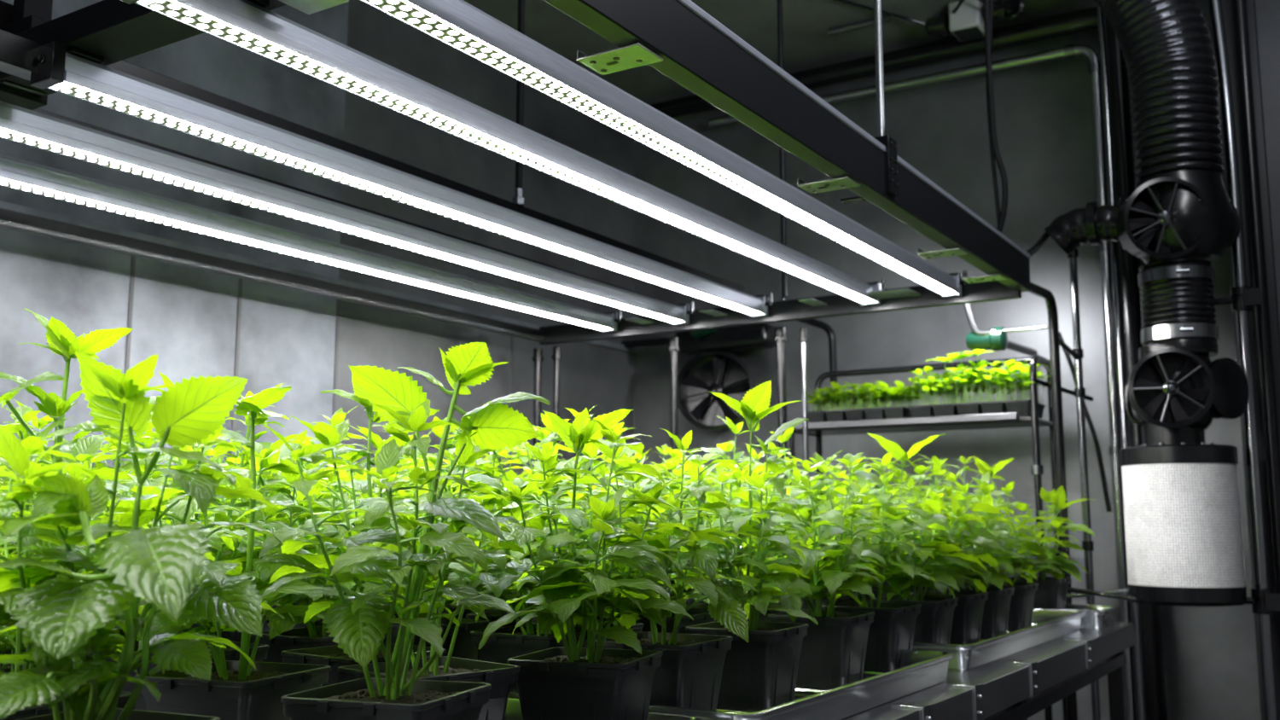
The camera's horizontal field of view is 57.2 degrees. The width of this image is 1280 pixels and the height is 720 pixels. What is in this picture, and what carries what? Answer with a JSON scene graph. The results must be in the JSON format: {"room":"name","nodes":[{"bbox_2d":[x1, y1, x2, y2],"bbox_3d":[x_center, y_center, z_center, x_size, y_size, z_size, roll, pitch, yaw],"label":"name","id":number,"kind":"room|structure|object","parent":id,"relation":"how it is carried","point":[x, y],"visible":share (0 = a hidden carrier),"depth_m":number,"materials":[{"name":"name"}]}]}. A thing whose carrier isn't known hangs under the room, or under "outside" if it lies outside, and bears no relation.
{"room":"indoor grow room","nodes":[
{"label":"indoor grow room","id":0,"kind":"room"},
{"bbox_2d":[0,0,634,556],"bbox_3d":[-1.938,-0.009,3.619,0.100,3.720,7.000,-5,-9,32],"label":"wall","id":1,"kind":"structure","parent":0,"point":[186,317],"depth_m":4.62,"materials":[{"name":"metal"}]},
{"bbox_2d":[118,256,135,471],"bbox_3d":[-1.702,0.737,3.796,0.004,2.290,0.014,-5,-9,32],"label":"trim","id":2,"kind":"structure","parent":1,"relation":"attached to","point":[133,258],"depth_m":3.92,"materials":[{"name":"grey metal"}]},
{"bbox_2d":[230,278,242,457],"bbox_3d":[-1.468,0.787,4.165,0.004,2.290,0.014,-5,-9,32],"label":"trim","id":3,"kind":"structure","parent":1,"relation":"attached to","point":[240,286],"depth_m":4.28,"materials":[{"name":"grey"}]},
{"bbox_2d":[0,200,637,353],"bbox_3d":[-1.887,-0.454,3.647,0.020,0.030,7.000,-5,-9,32],"label":"trim","id":4,"kind":"structure","parent":1,"relation":"attached to","point":[7,206],"depth_m":4.38,"materials":[{"name":"metal"}]},
{"bbox_2d":[329,299,340,499],"bbox_3d":[-1.212,0.843,4.567,0.004,2.290,0.014,-5,-9,32],"label":"trim","id":5,"kind":"structure","parent":1,"relation":"attached to","point":[338,300],"depth_m":4.68,"materials":[{"name":"grey metal"}]},
{"bbox_2d":[621,323,776,355],"bbox_3d":[0.119,-0.116,6.310,1.275,0.182,0.240,-5,-9,32],"label":"wall box","id":6,"kind":"object","parent":1,"relation":"attached to","point":[756,336],"visible":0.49,"depth_m":6.07,"materials":[{"name":"black metal"}]},
{"bbox_2d":[463,0,1096,104],"bbox_3d":[0.177,-2.082,2.558,5.100,0.100,7.200,-5,-9,32],"label":"ceiling","id":7,"kind":"structure","parent":0,"point":[807,43],"depth_m":5.68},
{"bbox_2d":[512,0,524,205],"bbox_3d":[-0.371,-1.169,3.676,0.040,1.405,0.035,-5,-9,32],"label":"suspension rod","id":8,"kind":"object","parent":7,"relation":"hanging from","point":[518,199],"visible":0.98,"depth_m":3.61,"materials":[{"name":"black paint"}]},
{"bbox_2d":[777,0,787,300],"bbox_3d":[0.591,-0.956,4.885,0.040,1.500,0.035,-5,-9,32],"label":"suspension rod","id":9,"kind":"object","parent":7,"relation":"hanging from","point":[780,42],"visible":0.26,"depth_m":4.86,"materials":[{"name":"black"}]},
{"bbox_2d":[827,14,890,35],"bbox_3d":[1.041,-1.592,5.580,0.300,0.035,0.035,-5,-9,32],"label":"conduit","id":10,"kind":"object","parent":7,"relation":"attached to","point":[869,22],"visible":0.97,"depth_m":5.58,"materials":[{"name":"silver metal"}]},
{"bbox_2d":[840,0,898,203],"bbox_3d":[0.604,-1.175,3.178,0.140,1.530,0.070,-5,-9,32],"label":"suspension rod","id":11,"kind":"object","parent":7,"relation":"hanging from","point":[890,154],"visible":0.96,"depth_m":3.09,"materials":[{"name":"silver metal"}]},
{"bbox_2d":[832,0,925,25],"bbox_3d":[1.115,-1.604,5.425,0.509,0.066,0.042,3,-8,-20],"label":"cable","id":12,"kind":"object","parent":7,"relation":"attached to","point":[846,2],"visible":0.92,"depth_m":5.44,"materials":[{"name":"black rubber"}]},
{"bbox_2d":[925,0,1024,41],"bbox_3d":[1.536,-1.575,5.391,0.435,0.160,0.165,-5,-9,32],"label":"junction box","id":13,"kind":"object","parent":7,"relation":"attached to","point":[967,24],"visible":0.86,"depth_m":5.34,"materials":[{"name":"grey plastic"}]},
{"bbox_2d":[634,0,1261,719],"bbox_3d":[2.069,0.218,5.275,4.900,3.720,0.100,-5,-9,32],"label":"wall","id":14,"kind":"structure","parent":0,"point":[1044,113],"depth_m":5.62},
{"bbox_2d":[678,350,755,430],"bbox_3d":[0.400,0.164,6.151,0.424,0.424,0.100,-2,-8,15],"label":"wall fan","id":15,"kind":"object","parent":14,"relation":"attached to","point":[722,372],"visible":0.89,"depth_m":6.16,"materials":[{"name":"black metal"}]},
{"bbox_2d":[797,319,837,383],"bbox_3d":[0.759,-0.083,5.856,0.148,0.461,0.587,4,-9,-24],"label":"pipe","id":16,"kind":"object","parent":14,"relation":"attached to","point":[832,340],"visible":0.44,"depth_m":5.62,"materials":[{"name":"black metal"}]},
{"bbox_2d":[1216,0,1279,719],"bbox_3d":[3.198,0.072,4.207,1.840,3.720,0.520,-5,-9,32],"label":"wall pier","id":17,"kind":"object","parent":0,"point":[1267,11],"depth_m":4.52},
{"bbox_2d":[1221,0,1279,719],"bbox_3d":[2.346,0.098,4.402,0.120,3.720,0.045,-5,-9,32],"label":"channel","id":18,"kind":"object","parent":17,"relation":"attached to","point":[1227,5],"visible":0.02,"depth_m":4.45,"materials":[{"name":"black metal"}]},
{"bbox_3d":[0.177,1.703,2.040,5.100,0.100,7.200,-5,-9,32],"label":"floor","id":19,"kind":"structure","parent":0,"visible":0},
{"bbox_2d":[532,348,543,469],"bbox_3d":[-0.479,1.017,5.366,0.080,2.162,0.080,-5,-9,32],"label":"support post","id":20,"kind":"object","parent":19,"relation":"on","point":[538,357],"visible":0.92,"depth_m":5.47,"materials":[{"name":"black metal"}]},
{"bbox_2d":[0,0,1077,719],"bbox_3d":[-0.295,0.618,3.478,2.209,2.440,3.859,-5,-9,32],"label":"frame","id":21,"kind":"object","parent":19,"relation":"on","point":[678,39],"visible":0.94,"depth_m":2.86,"materials":[{"name":"black metal"}]},
{"bbox_2d":[0,154,616,332],"bbox_3d":[-0.939,-0.334,3.873,0.070,0.073,3.042,-5,-9,32],"label":"light bar","id":22,"kind":"object","parent":21,"relation":"attached to","point":[14,173],"visible":1,"depth_m":3.53,"materials":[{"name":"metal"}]},
{"bbox_2d":[0,100,689,325],"bbox_3d":[-0.632,-0.360,3.682,0.070,0.073,3.042,-5,-9,32],"label":"light bar","id":23,"kind":"object","parent":21,"relation":"attached to","point":[17,124],"visible":1,"depth_m":3.15,"materials":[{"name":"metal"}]},
{"bbox_2d":[29,41,767,317],"bbox_3d":[-0.322,-0.387,3.489,0.070,0.073,3.042,-5,-9,32],"label":"light bar","id":24,"kind":"object","parent":21,"relation":"attached to","point":[58,70],"visible":1,"depth_m":2.80,"materials":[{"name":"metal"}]},
{"bbox_2d":[120,0,880,306],"bbox_3d":[0.043,-0.429,3.178,0.070,0.073,3.184,-5,-9,32],"label":"light bar","id":25,"kind":"object","parent":21,"relation":"attached to","point":[249,26],"visible":0.96,"depth_m":2.48,"materials":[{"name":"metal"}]},
{"bbox_2d":[360,0,961,297],"bbox_3d":[0.309,-0.452,3.012,0.070,0.073,3.184,-5,-9,32],"label":"light bar","id":26,"kind":"object","parent":21,"relation":"attached to","point":[457,24],"visible":1,"depth_m":2.47,"materials":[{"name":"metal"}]},
{"bbox_3d":[1.338,-0.401,4.381,0.050,0.080,0.030,-5,-9,32],"label":"clip","id":27,"kind":"object","parent":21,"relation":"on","visible":0},
{"bbox_2d":[985,0,1000,224],"bbox_3d":[1.353,-0.947,4.494,0.046,1.044,0.016,-5,-9,32],"label":"hanging cable","id":28,"kind":"object","parent":27,"relation":"attached to","point":[991,2],"visible":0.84,"depth_m":4.47,"materials":[{"name":"black rubber"}]},
{"bbox_2d":[983,0,1007,232],"bbox_3d":[1.352,-0.949,4.460,0.067,1.033,0.022,-5,-9,32],"label":"hanging cable","id":29,"kind":"object","parent":27,"relation":"attached to","point":[986,2],"visible":0.94,"depth_m":4.46,"materials":[{"name":"black rubber"}]},
{"bbox_2d":[552,346,561,476],"bbox_3d":[-0.387,1.009,5.309,0.080,2.162,0.080,-5,-9,32],"label":"support post","id":30,"kind":"object","parent":19,"relation":"on","point":[556,357],"visible":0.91,"depth_m":5.42,"materials":[{"name":"black metal"}]},
{"bbox_2d":[668,337,680,483],"bbox_3d":[0.150,0.973,5.043,0.080,2.162,0.080,-5,-9,32],"label":"support post","id":31,"kind":"object","parent":19,"relation":"on","point":[673,347],"visible":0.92,"depth_m":5.15,"materials":[{"name":"black metal"}]},
{"bbox_2d":[773,326,787,508],"bbox_3d":[0.590,0.935,4.769,0.080,2.162,0.080,-5,-9,32],"label":"support post","id":32,"kind":"object","parent":19,"relation":"on","point":[780,338],"visible":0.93,"depth_m":4.87,"materials":[{"name":"black metal"}]},
{"bbox_2d":[798,327,808,475],"bbox_3d":[0.678,0.932,4.714,0.080,2.152,0.080,-5,-9,32],"label":"support post","id":33,"kind":"object","parent":19,"relation":"on","point":[803,339],"visible":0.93,"depth_m":4.82,"materials":[{"name":"silver metal"}]},
{"bbox_2d":[649,5,1167,719],"bbox_3d":[1.123,0.296,5.663,2.479,3.670,0.100,-5,-9,32],"label":"pipe","id":34,"kind":"object","parent":19,"relation":"on","point":[1079,20],"visible":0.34,"depth_m":5.20,"materials":[{"name":"black metal"}]},
{"bbox_2d":[708,43,1136,719],"bbox_3d":[1.234,0.362,5.607,2.015,3.525,0.060,-5,-9,32],"label":"conduit","id":35,"kind":"object","parent":19,"relation":"on","point":[1069,50],"visible":0.87,"depth_m":5.18,"materials":[{"name":"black metal"}]},
{"bbox_2d":[788,354,1093,719],"bbox_3d":[1.268,1.013,4.947,1.248,2.055,0.350,-5,-9,32],"label":"rack","id":36,"kind":"object","parent":19,"relation":"on","point":[819,429],"visible":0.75,"depth_m":4.95,"materials":[{"name":"black metal"}]},
{"bbox_2d":[807,380,925,422],"bbox_3d":[1.008,0.198,5.221,0.572,0.192,0.407,-5,-9,32],"label":"seedling tray","id":37,"kind":"object","parent":36,"relation":"on","point":[875,396],"visible":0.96,"depth_m":5.14,"materials":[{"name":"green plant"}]},
{"bbox_2d":[793,416,1047,436],"bbox_3d":[1.208,0.289,5.097,1.044,0.020,0.320,-5,-9,32],"label":"shelf","id":38,"kind":"object","parent":36,"relation":"attached to","point":[1021,421],"depth_m":5.04,"materials":[{"name":"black metal"}]},
{"bbox_2d":[905,349,1048,418],"bbox_3d":[1.429,0.114,4.967,0.608,0.291,0.409,-5,-9,32],"label":"seedling tray","id":39,"kind":"object","parent":36,"relation":"on","point":[976,381],"visible":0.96,"depth_m":4.89,"materials":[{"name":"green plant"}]},
{"bbox_2d":[963,303,1048,356],"bbox_3d":[1.657,-0.158,5.118,0.351,0.288,0.552,-5,-9,32],"label":"pipe fitting","id":40,"kind":"object","parent":36,"relation":"attached to","point":[995,339],"visible":0.87,"depth_m":4.94,"materials":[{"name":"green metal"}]},
{"bbox_2d":[1058,331,1111,511],"bbox_3d":[1.843,0.251,4.878,0.186,0.758,0.020,-5,-9,32],"label":"cable","id":41,"kind":"object","parent":36,"relation":"hanging from","point":[1068,358],"visible":0.72,"depth_m":4.83,"materials":[{"name":"black rubber"}]},
{"bbox_2d":[840,622,1134,719],"bbox_3d":[-0.388,1.261,2.889,2.350,1.006,4.320,-5,-9,32],"label":"bench","id":42,"kind":"object","parent":19,"relation":"on","point":[1020,685],"visible":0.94,"depth_m":2.96,"materials":[{"name":"silver metal"}]},
{"bbox_2d":[503,698,703,719],"bbox_3d":[-1.136,0.578,1.794,2.108,0.059,1.338,-5,-9,32],"label":"metal tray","id":43,"kind":"object","parent":42,"relation":"on","point":[513,712],"visible":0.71,"depth_m":1.98,"materials":[{"name":"silver metal"}]},
{"bbox_2d":[0,399,116,655],"bbox_3d":[-1.027,0.331,1.922,0.401,0.558,0.366,-5,-9,32],"label":"potted plant","id":44,"kind":"object","parent":43,"relation":"on","point":[40,425],"visible":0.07,"depth_m":2.04,"materials":[{"name":"green plant"}]},
{"bbox_2d":[0,308,159,719],"bbox_3d":[-0.738,0.238,1.381,0.337,0.602,0.402,1,-8,-9],"label":"potted plant","id":45,"kind":"object","parent":43,"relation":"on","point":[61,341],"visible":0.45,"depth_m":1.38,"materials":[{"name":"green plant"}]},
{"bbox_2d":[0,404,178,673],"bbox_3d":[-0.871,0.322,1.687,0.361,0.517,0.343,4,-9,-28],"label":"potted plant","id":46,"kind":"object","parent":43,"relation":"on","point":[26,413],"visible":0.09,"depth_m":1.67,"materials":[{"name":"green plant"}]},
{"bbox_2d":[58,435,224,628],"bbox_3d":[-1.061,0.421,2.478,0.379,0.536,0.360,0,-8,-2],"label":"potted plant","id":47,"kind":"object","parent":43,"relation":"on","point":[107,449],"visible":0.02,"depth_m":2.45,"materials":[{"name":"green plant"}]},
{"bbox_2d":[0,349,285,719],"bbox_3d":[-0.543,0.250,1.151,0.354,0.515,0.367,-1,-8,7],"label":"potted plant","id":48,"kind":"object","parent":43,"relation":"on","point":[70,617],"visible":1,"depth_m":1.13,"materials":[{"name":"green plant"}]},
{"bbox_2d":[85,403,263,661],"bbox_3d":[-0.884,0.370,2.205,0.387,0.562,0.403,2,-8,-13],"label":"potted plant","id":49,"kind":"object","parent":43,"relation":"on","point":[209,452],"visible":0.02,"depth_m":2.19,"materials":[{"name":"green plant"}]},
{"bbox_2d":[90,372,313,710],"bbox_3d":[-0.727,0.312,1.903,0.402,0.596,0.405,-4,-9,27],"label":"potted plant","id":50,"kind":"object","parent":43,"relation":"on","point":[230,654],"visible":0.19,"depth_m":1.92,"materials":[{"name":"green plant"}]},
{"bbox_2d":[88,385,348,719],"bbox_3d":[-0.555,0.304,1.569,0.342,0.522,0.373,3,-8,-21],"label":"potted plant","id":51,"kind":"object","parent":43,"relation":"on","point":[235,690],"visible":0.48,"depth_m":1.55,"materials":[{"name":"green plant"}]},
{"bbox_2d":[219,406,444,663],"bbox_3d":[-0.578,0.367,2.171,0.453,0.559,0.317,7,-10,-42],"label":"potted plant","id":52,"kind":"object","parent":43,"relation":"on","point":[290,638],"visible":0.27,"depth_m":2.10,"materials":[{"name":"green plant"}]},
{"bbox_2d":[265,374,471,686],"bbox_3d":[-0.463,0.324,1.862,0.387,0.561,0.394,-5,-9,32],"label":"potted plant","id":53,"kind":"object","parent":43,"relation":"on","point":[333,656],"visible":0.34,"depth_m":1.79,"materials":[{"name":"green plant"}]},
{"bbox_2d":[230,341,550,719],"bbox_3d":[-0.297,0.257,1.424,0.304,0.570,0.353,-5,-9,32],"label":"potted plant","id":54,"kind":"object","parent":43,"relation":"on","point":[359,622],"visible":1,"depth_m":1.41,"materials":[{"name":"green plant"}]},
{"bbox_2d":[317,448,526,719],"bbox_3d":[-0.295,0.352,1.661,0.282,0.450,0.296,-5,-9,32],"label":"potted plant","id":55,"kind":"object","parent":43,"relation":"on","point":[501,677],"visible":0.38,"depth_m":1.62,"materials":[{"name":"green plant"}]},
{"bbox_2d":[476,407,700,719],"bbox_3d":[-0.082,0.331,1.772,0.325,0.522,0.404,-3,-9,24],"label":"potted plant","id":56,"kind":"object","parent":43,"relation":"on","point":[575,682],"visible":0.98,"depth_m":1.73,"materials":[{"name":"green plant"}]},
{"bbox_2d":[507,649,953,719],"bbox_3d":[-0.464,0.716,2.806,2.156,0.062,1.033,-5,-9,32],"label":"metal tray","id":57,"kind":"object","parent":42,"relation":"on","point":[916,671],"visible":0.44,"depth_m":2.20,"materials":[{"name":"silver metal"}]},
{"bbox_2d":[190,437,328,643],"bbox_3d":[-0.871,0.445,2.712,0.398,0.547,0.405,-5,-9,32],"label":"potted plant","id":58,"kind":"object","parent":57,"relation":"on","point":[235,636],"visible":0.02,"depth_m":2.66,"materials":[{"name":"green plant"}]},
{"bbox_2d":[259,430,408,631],"bbox_3d":[-0.692,0.423,2.498,0.359,0.539,0.357,-5,-9,32],"label":"potted plant","id":59,"kind":"object","parent":57,"relation":"on","point":[302,439],"visible":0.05,"depth_m":2.47,"materials":[{"name":"green plant"}]},
{"bbox_2d":[307,423,457,617],"bbox_3d":[-0.598,0.416,2.653,0.432,0.594,0.411,2,-8,-12],"label":"potted plant","id":60,"kind":"object","parent":57,"relation":"on","point":[357,476],"visible":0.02,"depth_m":2.71,"materials":[{"name":"green plant"}]},
{"bbox_2d":[312,416,494,660],"bbox_3d":[-0.431,0.393,2.386,0.383,0.561,0.378,-5,-9,32],"label":"potted plant","id":61,"kind":"object","parent":57,"relation":"on","point":[463,648],"visible":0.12,"depth_m":2.33,"materials":[{"name":"green plant"}]},
{"bbox_2d":[441,449,513,660],"bbox_3d":[-0.428,0.487,2.930,0.344,0.528,0.346,-3,-8,21],"label":"potted plant","id":62,"kind":"object","parent":57,"relation":"on","point":[480,588],"visible":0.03,"depth_m":2.83,"materials":[{"name":"green plant"}]},
{"bbox_2d":[418,413,627,691],"bbox_3d":[-0.223,0.371,2.172,0.408,0.547,0.375,-5,-9,32],"label":"potted plant","id":63,"kind":"object","parent":57,"relation":"on","point":[501,646],"visible":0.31,"depth_m":2.13,"materials":[{"name":"green plant"}]},
{"bbox_2d":[466,445,583,660],"bbox_3d":[-0.251,0.434,2.557,0.324,0.532,0.348,3,-8,-20],"label":"potted plant","id":64,"kind":"object","parent":57,"relation":"on","point":[494,615],"visible":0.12,"depth_m":2.56,"materials":[{"name":"green plant"}]},
{"bbox_2d":[459,406,674,634],"bbox_3d":[-0.122,0.382,2.328,0.388,0.573,0.463,-5,-9,32],"label":"potted plant","id":65,"kind":"object","parent":57,"relation":"on","point":[637,627],"visible":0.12,"depth_m":2.28,"materials":[{"name":"green plant"}]},
{"bbox_2d":[503,422,653,621],"bbox_3d":[-0.150,0.446,2.880,0.468,0.596,0.405,-5,-9,32],"label":"potted plant","id":66,"kind":"object","parent":57,"relation":"on","point":[616,428],"visible":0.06,"depth_m":2.88,"materials":[{"name":"green plant"}]},
{"bbox_2d":[597,443,700,605],"bbox_3d":[-0.017,0.490,3.043,0.379,0.547,0.364,-5,-9,32],"label":"potted plant","id":67,"kind":"object","parent":57,"relation":"on","point":[662,450],"visible":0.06,"depth_m":3.04,"materials":[{"name":"green plant"}]},
{"bbox_2d":[596,456,720,634],"bbox_3d":[0.025,0.459,2.592,0.308,0.492,0.307,0,-8,2],"label":"potted plant","id":68,"kind":"object","parent":57,"relation":"on","point":[700,617],"visible":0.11,"depth_m":2.54,"materials":[{"name":"green plant"}]},
{"bbox_2d":[582,428,757,710],"bbox_3d":[0.042,0.373,2.023,0.313,0.507,0.324,-6,-10,36],"label":"potted plant","id":69,"kind":"object","parent":57,"relation":"on","point":[689,675],"visible":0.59,"depth_m":1.98,"materials":[{"name":"green plant"}]},
{"bbox_2d":[641,416,826,622],"bbox_3d":[0.194,0.427,2.781,0.503,0.607,0.352,-1,-8,6],"label":"potted plant","id":70,"kind":"object","parent":57,"relation":"on","point":[675,454],"visible":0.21,"depth_m":2.80,"materials":[{"name":"green plant"}]},
{"bbox_2d":[666,379,818,711],"bbox_3d":[0.215,0.351,2.303,0.313,0.621,0.368,-5,-9,32],"label":"potted plant","id":71,"kind":"object","parent":57,"relation":"on","point":[759,674],"visible":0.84,"depth_m":2.23,"materials":[{"name":"green plant"}]},
{"bbox_2d":[732,452,888,688],"bbox_3d":[0.373,0.452,2.572,0.342,0.500,0.381,-1,-8,5],"label":"potted plant","id":72,"kind":"object","parent":57,"relation":"on","point":[833,651],"visible":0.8,"depth_m":2.50,"materials":[{"name":"green plant"}]},
{"bbox_2d":[785,451,945,672],"bbox_3d":[0.543,0.476,2.807,0.333,0.510,0.397,-5,-9,32],"label":"potted plant","id":73,"kind":"object","parent":57,"relation":"on","point":[893,628],"visible":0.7,"depth_m":2.76,"materials":[{"name":"green plant"}]},
{"bbox_2d":[912,609,1083,670],"bbox_3d":[0.236,0.869,3.924,2.138,0.062,1.298,-5,-9,32],"label":"metal tray","id":74,"kind":"object","parent":42,"relation":"on","point":[1047,625],"visible":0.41,"depth_m":3.17,"materials":[{"name":"silver metal"}]},
{"bbox_2d":[662,477,757,605],"bbox_3d":[0.173,0.563,3.354,0.294,0.494,0.314,-6,-10,37],"label":"potted plant","id":75,"kind":"object","parent":74,"relation":"on","point":[692,601],"visible":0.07,"depth_m":3.34,"materials":[{"name":"green plant"}]},
{"bbox_2d":[695,440,821,591],"bbox_3d":[0.378,0.541,3.569,0.425,0.594,0.391,-5,-9,32],"label":"potted plant","id":76,"kind":"object","parent":74,"relation":"on","point":[730,447],"visible":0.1,"depth_m":3.60,"materials":[{"name":"green plant"}]},
{"bbox_2d":[728,426,881,612],"bbox_3d":[0.459,0.486,3.202,0.501,0.604,0.371,-5,-9,32],"label":"potted plant","id":77,"kind":"object","parent":74,"relation":"on","point":[784,437],"visible":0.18,"depth_m":3.17,"materials":[{"name":"green plant"}]},
{"bbox_2d":[764,470,872,603],"bbox_3d":[0.493,0.550,3.276,0.366,0.492,0.317,-5,-9,32],"label":"potted plant","id":78,"kind":"object","parent":74,"relation":"on","point":[844,598],"visible":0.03,"depth_m":3.23,"materials":[{"name":"green plant"}]},
{"bbox_2d":[806,463,913,602],"bbox_3d":[0.659,0.570,3.540,0.355,0.523,0.327,-5,-9,32],"label":"potted plant","id":79,"kind":"object","parent":74,"relation":"on","point":[875,590],"visible":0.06,"depth_m":3.50,"materials":[{"name":"green plant"}]},
{"bbox_2d":[868,471,948,595],"bbox_3d":[0.848,0.616,3.778,0.394,0.504,0.276,-6,-10,37],"label":"potted plant","id":80,"kind":"object","parent":74,"relation":"on","point":[890,476],"visible":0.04,"depth_m":3.76,"materials":[{"name":"green plant"}]},
{"bbox_2d":[870,453,966,590],"bbox_3d":[0.974,0.612,4.021,0.396,0.577,0.417,-2,-8,16],"label":"potted plant","id":81,"kind":"object","parent":74,"relation":"on","point":[937,466],"visible":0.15,"depth_m":3.99,"materials":[{"name":"green plant"}]},
{"bbox_2d":[855,432,989,644],"bbox_3d":[0.727,0.481,3.080,0.362,0.581,0.327,3,-8,-19],"label":"potted plant","id":82,"kind":"object","parent":74,"relation":"on","point":[933,624],"visible":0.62,"depth_m":3.03,"materials":[{"name":"green plant"}]},
{"bbox_2d":[887,465,1005,644],"bbox_3d":[0.854,0.544,3.292,0.316,0.513,0.350,-1,-8,6],"label":"potted plant","id":83,"kind":"object","parent":74,"relation":"on","point":[967,621],"visible":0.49,"depth_m":3.24,"materials":[{"name":"green plant"}]},
{"bbox_2d":[903,456,1022,639],"bbox_3d":[1.042,0.565,3.585,0.490,0.552,0.308,8,-11,-44],"label":"potted plant","id":84,"kind":"object","parent":74,"relation":"on","point":[996,611],"visible":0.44,"depth_m":3.48,"materials":[{"name":"green plant"}]},
{"bbox_2d":[960,481,1067,631],"bbox_3d":[1.181,0.628,3.763,0.383,0.475,0.340,-1,-8,6],"label":"potted plant","id":85,"kind":"object","parent":74,"relation":"on","point":[1022,601],"visible":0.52,"depth_m":3.73,"materials":[{"name":"green plant"}]},
{"bbox_2d":[1033,604,1118,628],"bbox_3d":[0.688,0.959,4.584,2.193,0.062,0.268,-5,-9,32],"label":"metal tray","id":86,"kind":"object","parent":42,"relation":"on","point":[1095,616],"visible":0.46,"depth_m":3.94,"materials":[{"name":"silver metal"}]},
{"bbox_2d":[828,462,913,581],"bbox_3d":[0.883,0.679,4.504,0.414,0.575,0.379,-5,-9,32],"label":"potted plant","id":87,"kind":"object","parent":86,"relation":"on","point":[895,475],"visible":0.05,"depth_m":4.44,"materials":[{"name":"green plant"}]},
{"bbox_2d":[890,455,1009,586],"bbox_3d":[1.133,0.640,4.292,0.407,0.594,0.452,2,-8,-15],"label":"potted plant","id":88,"kind":"object","parent":86,"relation":"on","point":[962,458],"visible":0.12,"depth_m":4.32,"materials":[{"name":"green plant"}]},
{"bbox_2d":[983,485,1096,609],"bbox_3d":[1.396,0.683,4.144,0.362,0.470,0.413,3,-8,-18],"label":"potted plant","id":89,"kind":"object","parent":86,"relation":"on","point":[1051,592],"visible":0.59,"depth_m":4.07,"materials":[{"name":"green plant"}]},
{"bbox_2d":[1058,248,1100,719],"bbox_3d":[1.719,0.740,4.628,0.043,2.510,0.286,-7,-10,42],"label":"pipe","id":90,"kind":"object","parent":19,"relation":"on","point":[1077,352],"visible":0.91,"depth_m":4.76,"materials":[{"name":"silver metal"}]},
{"bbox_2d":[1096,4,1146,719],"bbox_3d":[1.870,0.118,4.545,0.031,3.720,0.031,-5,-9,32],"label":"duct pipe","id":91,"kind":"object","parent":19,"relation":"on","point":[1115,266],"visible":0.67,"depth_m":4.58,"materials":[{"name":"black metal"}]},
{"bbox_2d":[1208,0,1279,719],"bbox_3d":[2.192,0.199,4.226,0.099,3.474,0.165,7,-10,-41],"label":"riser pipe","id":92,"kind":"object","parent":19,"relation":"on","point":[1245,298],"visible":0.98,"depth_m":4.21,"materials":[{"name":"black metal"}]},
{"bbox_2d":[1116,169,1239,264],"bbox_3d":[1.970,-0.501,4.314,0.428,0.320,0.358,-2,-8,11],"label":"fan","id":93,"kind":"object","parent":92,"relation":"attached to","point":[1188,214],"visible":0.98,"depth_m":4.18,"materials":[{"name":"black plastic"}]},
{"bbox_2d":[1043,201,1120,255],"bbox_3d":[1.711,-0.505,4.492,0.314,0.194,0.164,-5,-9,32],"label":"duct","id":94,"kind":"object","parent":93,"relation":"attached to","point":[1094,224],"visible":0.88,"depth_m":4.45,"materials":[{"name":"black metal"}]},
{"bbox_2d":[1026,231,1050,257],"bbox_3d":[1.566,-0.457,4.527,0.060,0.271,0.568,-7,-10,41],"label":"cable","id":95,"kind":"object","parent":94,"relation":"attached to","point":[1036,247],"visible":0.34,"depth_m":4.46,"materials":[{"name":"black rubber"}]},
{"bbox_2d":[1093,0,1224,183],"bbox_3d":[1.909,-1.178,4.459,0.503,1.056,0.301,-5,-9,32],"label":"flexible duct","id":96,"kind":"object","parent":93,"relation":"on","point":[1166,45],"visible":0.94,"depth_m":4.27,"materials":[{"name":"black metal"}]},
{"bbox_2d":[1119,416,1246,607],"bbox_3d":[1.938,0.535,4.205,0.387,0.670,0.387,-5,-9,32],"label":"filter","id":97,"kind":"object","parent":92,"relation":"attached to","point":[1182,514],"visible":0.96,"depth_m":4.05,"materials":[{"name":"white fabric"}]},
{"bbox_2d":[1065,588,1128,599],"bbox_3d":[1.671,0.861,4.319,0.254,0.048,0.016,-4,-9,27],"label":"bar","id":98,"kind":"object","parent":97,"relation":"attached to","point":[1121,590],"visible":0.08,"depth_m":4.32,"materials":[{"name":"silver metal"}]},
{"bbox_2d":[1066,587,1137,601],"bbox_3d":[1.669,0.844,4.221,0.305,0.048,0.018,-7,-10,41],"label":"bar","id":99,"kind":"object","parent":97,"relation":"attached to","point":[1069,589],"visible":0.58,"depth_m":4.22,"materials":[{"name":"black metal"}]},
{"bbox_2d":[1123,344,1249,430],"bbox_3d":[1.940,0.098,4.196,0.400,0.309,0.396,-5,-9,32],"label":"fan","id":100,"kind":"object","parent":97,"relation":"on","point":[1167,387],"visible":0.98,"depth_m":4.13,"materials":[{"name":"black plastic"}]},
{"bbox_2d":[1137,259,1219,357],"bbox_3d":[1.963,-0.179,4.284,0.257,0.333,0.264,-5,-9,32],"label":"flexible duct","id":101,"kind":"object","parent":100,"relation":"attached to","point":[1178,304],"visible":0.98,"depth_m":4.19,"materials":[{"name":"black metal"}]},
{"bbox_2d":[1232,0,1279,652],"bbox_3d":[2.299,0.084,4.300,0.048,3.720,0.048,-5,-9,32],"label":"black riser","id":102,"kind":"object","parent":19,"relation":"on","point":[1271,449],"visible":1,"depth_m":4.34,"materials":[{"name":"black metal"}]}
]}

